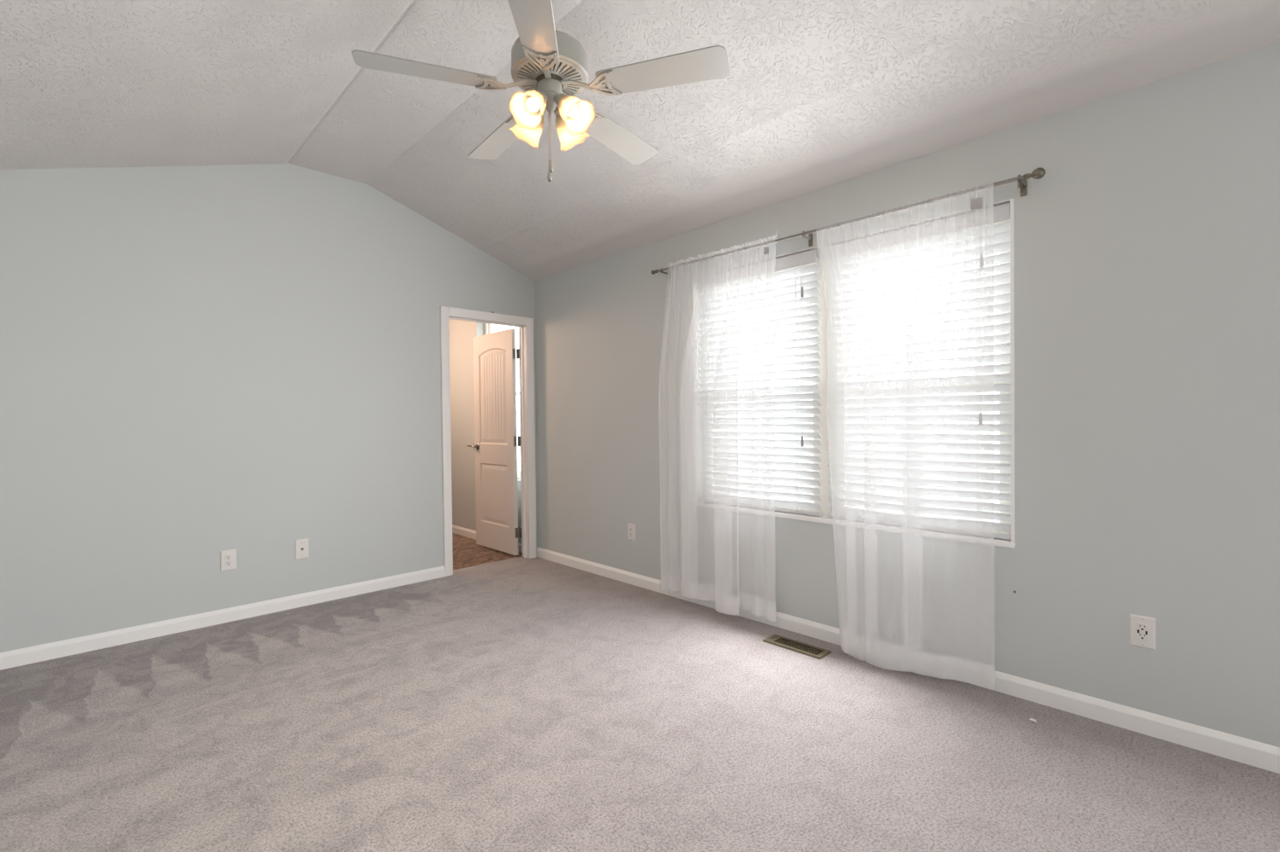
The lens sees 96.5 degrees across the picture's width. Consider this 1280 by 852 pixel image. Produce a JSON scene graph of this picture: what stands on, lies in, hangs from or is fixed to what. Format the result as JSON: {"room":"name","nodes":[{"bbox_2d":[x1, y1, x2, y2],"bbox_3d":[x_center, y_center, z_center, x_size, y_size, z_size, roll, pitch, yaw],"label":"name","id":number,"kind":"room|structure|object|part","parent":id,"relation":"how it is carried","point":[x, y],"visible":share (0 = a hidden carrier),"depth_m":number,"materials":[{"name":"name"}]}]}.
{"room":"empty bedroom","nodes":[
{"label":"empty bedroom","id":0,"kind":"room"},
{"bbox_2d":[0,162,538,652],"bbox_3d":[-2.490,-0.263,3.632,4.303,2.970,0.105,-1,1,-44],"label":"wall","id":1,"kind":"structure","parent":0,"point":[198,363],"depth_m":3.44,"materials":[{"name":"paint"}]},
{"bbox_2d":[0,565,444,670],"bbox_3d":[-2.718,1.167,3.328,3.304,0.084,0.016,-1,1,-44],"label":"baseboard","id":2,"kind":"structure","parent":1,"relation":"attached to","point":[29,655],"depth_m":3.40,"materials":[{"name":"white wood"}]},
{"bbox_2d":[220,549,236,571],"bbox_3d":[-2.531,0.826,3.513,0.079,0.124,0.011,-1,1,-44],"label":"duplex outlet","id":3,"kind":"object","parent":1,"relation":"attached to","point":[228,558],"visible":1,"depth_m":3.51,"materials":[{"name":"white plastic"}]},
{"bbox_2d":[225,561,232,565],"bbox_3d":[-2.530,0.845,3.511,0.034,0.027,0.004,-1,1,-44],"label":"receptacle","id":4,"kind":"object","parent":3,"relation":"attached to","point":[227,563],"depth_m":3.51,"materials":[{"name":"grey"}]},
{"bbox_2d":[225,554,232,559],"bbox_3d":[-2.530,0.806,3.511,0.034,0.027,0.004,-1,1,-44],"label":"receptacle","id":5,"kind":"object","parent":3,"relation":"attached to","point":[227,556],"depth_m":3.51,"materials":[{"name":"grey plastic"}]},
{"bbox_2d":[295,538,308,559],"bbox_3d":[-2.241,0.817,3.789,0.079,0.130,0.019,-1,1,-44],"label":"cable plate","id":6,"kind":"object","parent":1,"relation":"attached to","point":[301,545],"visible":1,"depth_m":3.79,"materials":[{"name":"white plastic"}]},
{"bbox_2d":[440,306,536,576],"bbox_3d":[-1.278,0.115,4.800,0.848,2.118,0.127,-1,1,-44],"label":"door frame","id":7,"kind":"structure","parent":1,"relation":"attached to","point":[525,325],"depth_m":5.00,"materials":[{"name":"white wood"}]},
{"bbox_3d":[-1.520,0.122,4.489,0.068,2.118,0.019,-1,1,-44],"label":"casing","id":8,"kind":"part","parent":7,"relation":"part of","materials":[{"name":"white wood"}]},
{"bbox_3d":[-1.252,-0.909,4.748,0.713,0.068,0.019,-1,1,-44],"label":"head casing","id":9,"kind":"part","parent":7,"relation":"part of","materials":[{"name":"white wood"}]},
{"bbox_3d":[-0.961,0.109,5.033,0.068,2.118,0.019,-1,1,-44],"label":"casing","id":10,"kind":"part","parent":7,"relation":"part of","materials":[{"name":"white wood"}]},
{"bbox_2d":[466,328,522,555],"bbox_3d":[-1.370,0.143,5.355,0.805,2.025,0.092,0,1,42],"label":"door","id":11,"kind":"structure","parent":1,"relation":"in","point":[497,440],"depth_m":5.30,"materials":[{"name":"painted wood"},{"name":"brushed nickel"}]},
{"bbox_3d":[-1.625,0.201,5.559,0.056,0.062,0.149,-1,1,-44],"label":"handle","id":12,"kind":"part","parent":11,"relation":"part of","materials":[{"name":"silver metal"}]},
{"bbox_2d":[0,533,1279,851],"bbox_3d":[-0.659,1.245,1.872,4.423,0.080,10.600,-1,1,-44],"label":"floor","id":13,"kind":"structure","parent":0,"point":[520,704],"depth_m":2.13,"materials":[{"name":"carpet"}]},
{"bbox_2d":[762,634,831,659],"bbox_3d":[0.830,1.169,3.034,0.122,0.009,0.338,-1,1,-44],"label":"floor vent","id":14,"kind":"object","parent":13,"relation":"in","point":[782,642],"visible":1,"depth_m":3.02,"materials":[{"name":"brown metal"}]},
{"bbox_2d":[0,0,1279,280],"bbox_3d":[0.256,-1.372,0.868,4.423,0.881,7.892,-1,1,-44],"label":"ceiling","id":15,"kind":"structure","parent":0,"point":[815,95],"depth_m":2.52,"materials":[{"name":"white paint"}]},
{"bbox_2d":[351,0,729,181],"bbox_3d":[-0.343,-1.314,2.145,1.263,0.815,1.247,-1,1,-44],"label":"ceiling fan","id":16,"kind":"object","parent":15,"relation":"hanging from","point":[549,64],"visible":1,"depth_m":2.02,"materials":[{"name":"white wood"}]},
{"bbox_3d":[-0.732,-1.224,1.967,0.460,0.032,0.138,-1,1,-20],"label":"blade","id":17,"kind":"part","parent":16,"relation":"part of","materials":[{"name":"grey wood"}]},
{"bbox_3d":[-0.593,-1.231,2.447,0.138,0.032,0.460,-1,1,-38],"label":"blade","id":18,"kind":"part","parent":16,"relation":"part of","materials":[{"name":"grey wood"}]},
{"bbox_3d":[-0.428,-1.129,2.172,0.125,0.147,0.144,-1,1,-44],"label":"lamp shade","id":19,"kind":"part","parent":16,"relation":"part of","materials":[{"name":"white glass"}]},
{"bbox_3d":[-0.383,-1.127,2.011,0.143,0.147,0.125,-1,1,-44],"label":"lamp shade","id":20,"kind":"part","parent":16,"relation":"part of","materials":[{"name":"white glass"}]},
{"bbox_3d":[-0.377,-1.147,2.031,0.057,0.058,0.047,-1,1,-44],"label":"bulb","id":21,"kind":"part","parent":16,"relation":"part of","materials":[{"name":"white glass"}]},
{"bbox_3d":[-0.319,-1.224,1.686,0.138,0.032,0.460,-1,1,-2],"label":"blade","id":22,"kind":"part","parent":16,"relation":"part of","materials":[{"name":"grey wood"}]},
{"bbox_3d":[-0.334,-1.058,2.114,0.010,0.215,0.005,-1,1,-8],"label":"pull chain","id":23,"kind":"part","parent":16,"relation":"part of","materials":[{"name":"grey metal"}]},
{"bbox_3d":[-0.335,-0.933,2.115,0.019,0.046,0.019,-1,1,-44],"label":"chain pull","id":24,"kind":"part","parent":16,"relation":"part of","materials":[{"name":"grey ceramic"}]},
{"bbox_3d":[-0.331,-1.074,2.113,0.004,0.179,0.004,0,1,23],"label":"pull chain","id":25,"kind":"part","parent":16,"relation":"part of","materials":[{"name":"grey metal"}]},
{"bbox_3d":[-0.330,-0.965,2.114,0.019,0.046,0.019,-1,1,-44],"label":"chain pull","id":26,"kind":"part","parent":16,"relation":"part of","materials":[{"name":"grey ceramic"}]},
{"bbox_3d":[-0.272,-1.131,2.209,0.144,0.147,0.125,-1,1,-44],"label":"lamp shade","id":27,"kind":"part","parent":16,"relation":"part of","materials":[{"name":"white glass"}]},
{"bbox_3d":[-0.251,-1.148,2.066,0.047,0.058,0.057,-1,1,-44],"label":"bulb","id":28,"kind":"part","parent":16,"relation":"part of","materials":[{"name":"white glass"}]},
{"bbox_3d":[-0.230,-1.129,2.061,0.125,0.147,0.143,-1,1,-44],"label":"lamp shade","id":29,"kind":"part","parent":16,"relation":"part of","materials":[{"name":"white glass"}]},
{"bbox_3d":[-0.093,-1.237,2.462,0.138,0.032,0.460,0,1,34],"label":"blade","id":30,"kind":"part","parent":16,"relation":"part of","materials":[{"name":"grey wood"}]},
{"bbox_3d":[0.076,-1.233,1.992,0.460,0.032,0.138,0,1,16],"label":"blade","id":31,"kind":"part","parent":16,"relation":"part of","materials":[{"name":"grey wood"}]},
{"bbox_2d":[448,41,1279,747],"bbox_3d":[0.862,-0.060,3.349,0.140,2.499,10.600,-1,1,-44],"label":"wall","id":32,"kind":"structure","parent":0,"point":[1147,244],"depth_m":2.32,"materials":[{"name":"paint"}]},
{"bbox_2d":[452,524,522,553],"bbox_3d":[-1.897,1.129,6.103,0.016,0.084,2.608,-1,1,-44],"label":"baseboard","id":33,"kind":"structure","parent":32,"relation":"attached to","point":[456,530],"depth_m":6.02,"materials":[{"name":"white wood"}]},
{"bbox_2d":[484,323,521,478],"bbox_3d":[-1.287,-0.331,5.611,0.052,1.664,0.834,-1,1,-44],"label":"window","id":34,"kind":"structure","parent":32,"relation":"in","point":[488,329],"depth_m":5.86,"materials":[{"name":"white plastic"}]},
{"bbox_3d":[-1.283,-0.710,5.614,0.019,0.831,0.758,-1,1,-44],"label":"sash","id":35,"kind":"part","parent":34,"relation":"part of","materials":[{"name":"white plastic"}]},
{"bbox_3d":[-1.290,0.067,5.608,0.020,0.791,0.758,-1,1,-44],"label":"sash","id":36,"kind":"part","parent":34,"relation":"part of","materials":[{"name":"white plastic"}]},
{"bbox_2d":[628,523,635,541],"bbox_3d":[-0.064,0.783,4.213,0.011,0.122,0.079,-1,1,-44],"label":"duplex outlet","id":37,"kind":"object","parent":32,"relation":"attached to","point":[631,527],"visible":1,"depth_m":4.21,"materials":[{"name":"white plastic"}]},
{"bbox_2d":[701,250,824,515],"bbox_3d":[0.743,-0.231,3.526,0.052,1.502,0.875,-1,1,-44],"label":"window","id":38,"kind":"structure","parent":32,"relation":"in","point":[819,262],"depth_m":3.22,"materials":[{"name":"white plastic"}]},
{"bbox_2d":[694,249,822,516],"bbox_3d":[0.689,-0.239,3.469,0.078,1.476,0.862,-1,1,-44],"label":"window blind","id":39,"kind":"object","parent":38,"relation":"attached to","point":[800,290],"visible":1,"depth_m":3.43,"materials":[{"name":"white plastic"}]},
{"bbox_3d":[0.704,0.490,3.486,0.052,0.017,0.862,-1,1,-44],"label":"rail","id":40,"kind":"part","parent":39,"relation":"part of","materials":[{"name":"white plastic"}]},
{"bbox_3d":[0.904,-0.428,3.197,0.002,0.977,0.002,-1,1,-44],"label":"pull cord","id":41,"kind":"part","parent":39,"relation":"part of","materials":[{"name":"white fabric"}]},
{"bbox_3d":[0.748,-0.569,3.529,0.019,0.750,0.799,-1,1,-44],"label":"sash","id":42,"kind":"part","parent":38,"relation":"part of","materials":[{"name":"white plastic"}]},
{"bbox_3d":[0.739,0.127,3.523,0.020,0.710,0.799,-1,1,-44],"label":"sash","id":43,"kind":"part","parent":38,"relation":"part of","materials":[{"name":"white plastic"}]},
{"bbox_2d":[822,250,831,516],"bbox_3d":[1.059,-0.241,3.194,0.063,1.486,0.041,-1,1,-44],"label":"trim","id":44,"kind":"structure","parent":32,"relation":"attached to","point":[825,340],"depth_m":3.18,"materials":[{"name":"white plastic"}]},
{"bbox_2d":[651,167,1045,279],"bbox_3d":[0.881,-1.024,3.132,0.103,0.088,2.237,-1,1,-44],"label":"curtain rod","id":45,"kind":"object","parent":32,"relation":"attached to","point":[1039,172],"visible":1,"depth_m":2.73,"materials":[{"name":"silver metal"}]},
{"bbox_2d":[660,230,778,622],"bbox_3d":[0.449,0.020,3.529,0.075,2.232,0.938,-1,1,-44],"label":"sheer curtain","id":46,"kind":"object","parent":45,"relation":"hanging from","point":[723,596],"visible":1,"depth_m":3.49,"materials":[{"name":"white fabric"}]},
{"bbox_2d":[839,197,994,690],"bbox_3d":[1.219,0.060,2.728,0.085,2.220,0.823,-1,1,-44],"label":"sheer curtain","id":47,"kind":"object","parent":45,"relation":"hanging from","point":[912,658],"visible":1,"depth_m":2.66,"materials":[{"name":"white fabric"}]},
{"bbox_2d":[692,198,1014,542],"bbox_3d":[1.016,-0.240,3.144,0.086,1.486,1.809,-1,1,-44],"label":"trim","id":48,"kind":"structure","parent":32,"relation":"attached to","point":[695,321],"depth_m":2.87,"materials":[{"name":"white wood"}]},
{"bbox_2d":[693,501,1015,548],"bbox_3d":[1.020,0.516,3.152,0.096,0.026,1.817,-1,1,-44],"label":"window sill","id":49,"kind":"structure","parent":32,"relation":"attached to","point":[822,519],"depth_m":2.93,"materials":[{"name":"white wood"}]},
{"bbox_2d":[536,547,1279,773],"bbox_3d":[0.963,1.129,3.162,0.016,0.084,5.387,-1,1,-44],"label":"baseboard","id":50,"kind":"structure","parent":32,"relation":"attached to","point":[1248,752],"depth_m":2.32,"materials":[{"name":"white wood"}]},
{"bbox_2d":[830,220,1011,535],"bbox_3d":[1.384,-0.229,2.866,0.052,1.502,0.884,-1,1,-44],"label":"window","id":51,"kind":"structure","parent":32,"relation":"in","point":[1004,352],"depth_m":2.83,"materials":[{"name":"white plastic"}]},
{"bbox_2d":[823,203,1011,540],"bbox_3d":[1.326,-0.238,2.813,0.078,1.476,0.867,-1,1,-44],"label":"window blind","id":52,"kind":"object","parent":51,"relation":"attached to","point":[994,239],"visible":0.95,"depth_m":2.78,"materials":[{"name":"white plastic"}]},
{"bbox_3d":[1.342,0.491,2.830,0.052,0.017,0.867,-1,1,-44],"label":"rail","id":53,"kind":"part","parent":52,"relation":"part of","materials":[{"name":"white plastic"}]},
{"bbox_3d":[1.524,-0.486,2.558,0.002,0.857,0.002,-1,1,-44],"label":"pull cord","id":54,"kind":"part","parent":52,"relation":"part of","materials":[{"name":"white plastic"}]},
{"bbox_3d":[1.525,-0.839,2.549,0.002,0.152,0.002,-1,1,-44],"label":"pull cord","id":55,"kind":"part","parent":52,"relation":"part of","materials":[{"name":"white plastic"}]},
{"bbox_3d":[1.380,0.129,2.863,0.020,0.710,0.808,-1,1,-44],"label":"sash","id":56,"kind":"part","parent":51,"relation":"part of","materials":[{"name":"white plastic"}]},
{"bbox_3d":[1.389,-0.568,2.870,0.019,0.750,0.808,-1,1,-44],"label":"sash","id":57,"kind":"part","parent":51,"relation":"part of","materials":[{"name":"white plastic"}]},
{"bbox_2d":[1129,614,1155,650],"bbox_3d":[1.916,0.786,2.177,0.011,0.120,0.074,-1,1,-44],"label":"outlet","id":58,"kind":"object","parent":32,"relation":"attached to","point":[1142,628],"visible":1,"depth_m":2.17,"materials":[{"name":"white plastic"}]},
{"bbox_2d":[1136,622,1148,642],"bbox_3d":[1.915,0.786,2.176,0.004,0.067,0.033,-1,1,-44],"label":"receptacle","id":59,"kind":"object","parent":58,"relation":"attached to","point":[1142,628],"depth_m":2.17,"materials":[{"name":"grey plastic"}]},
{"label":"outside","id":60,"kind":"structure","parent":0,"visible":0},
{"bbox_2d":[517,443,1000,523],"bbox_3d":[11.954,1.552,18.605,36.976,0.100,70.000,-1,1,-44],"label":"ground","id":61,"kind":"structure","parent":60,"point":[891,494],"depth_m":18.27,"materials":[{"name":"grey"}]}
]}

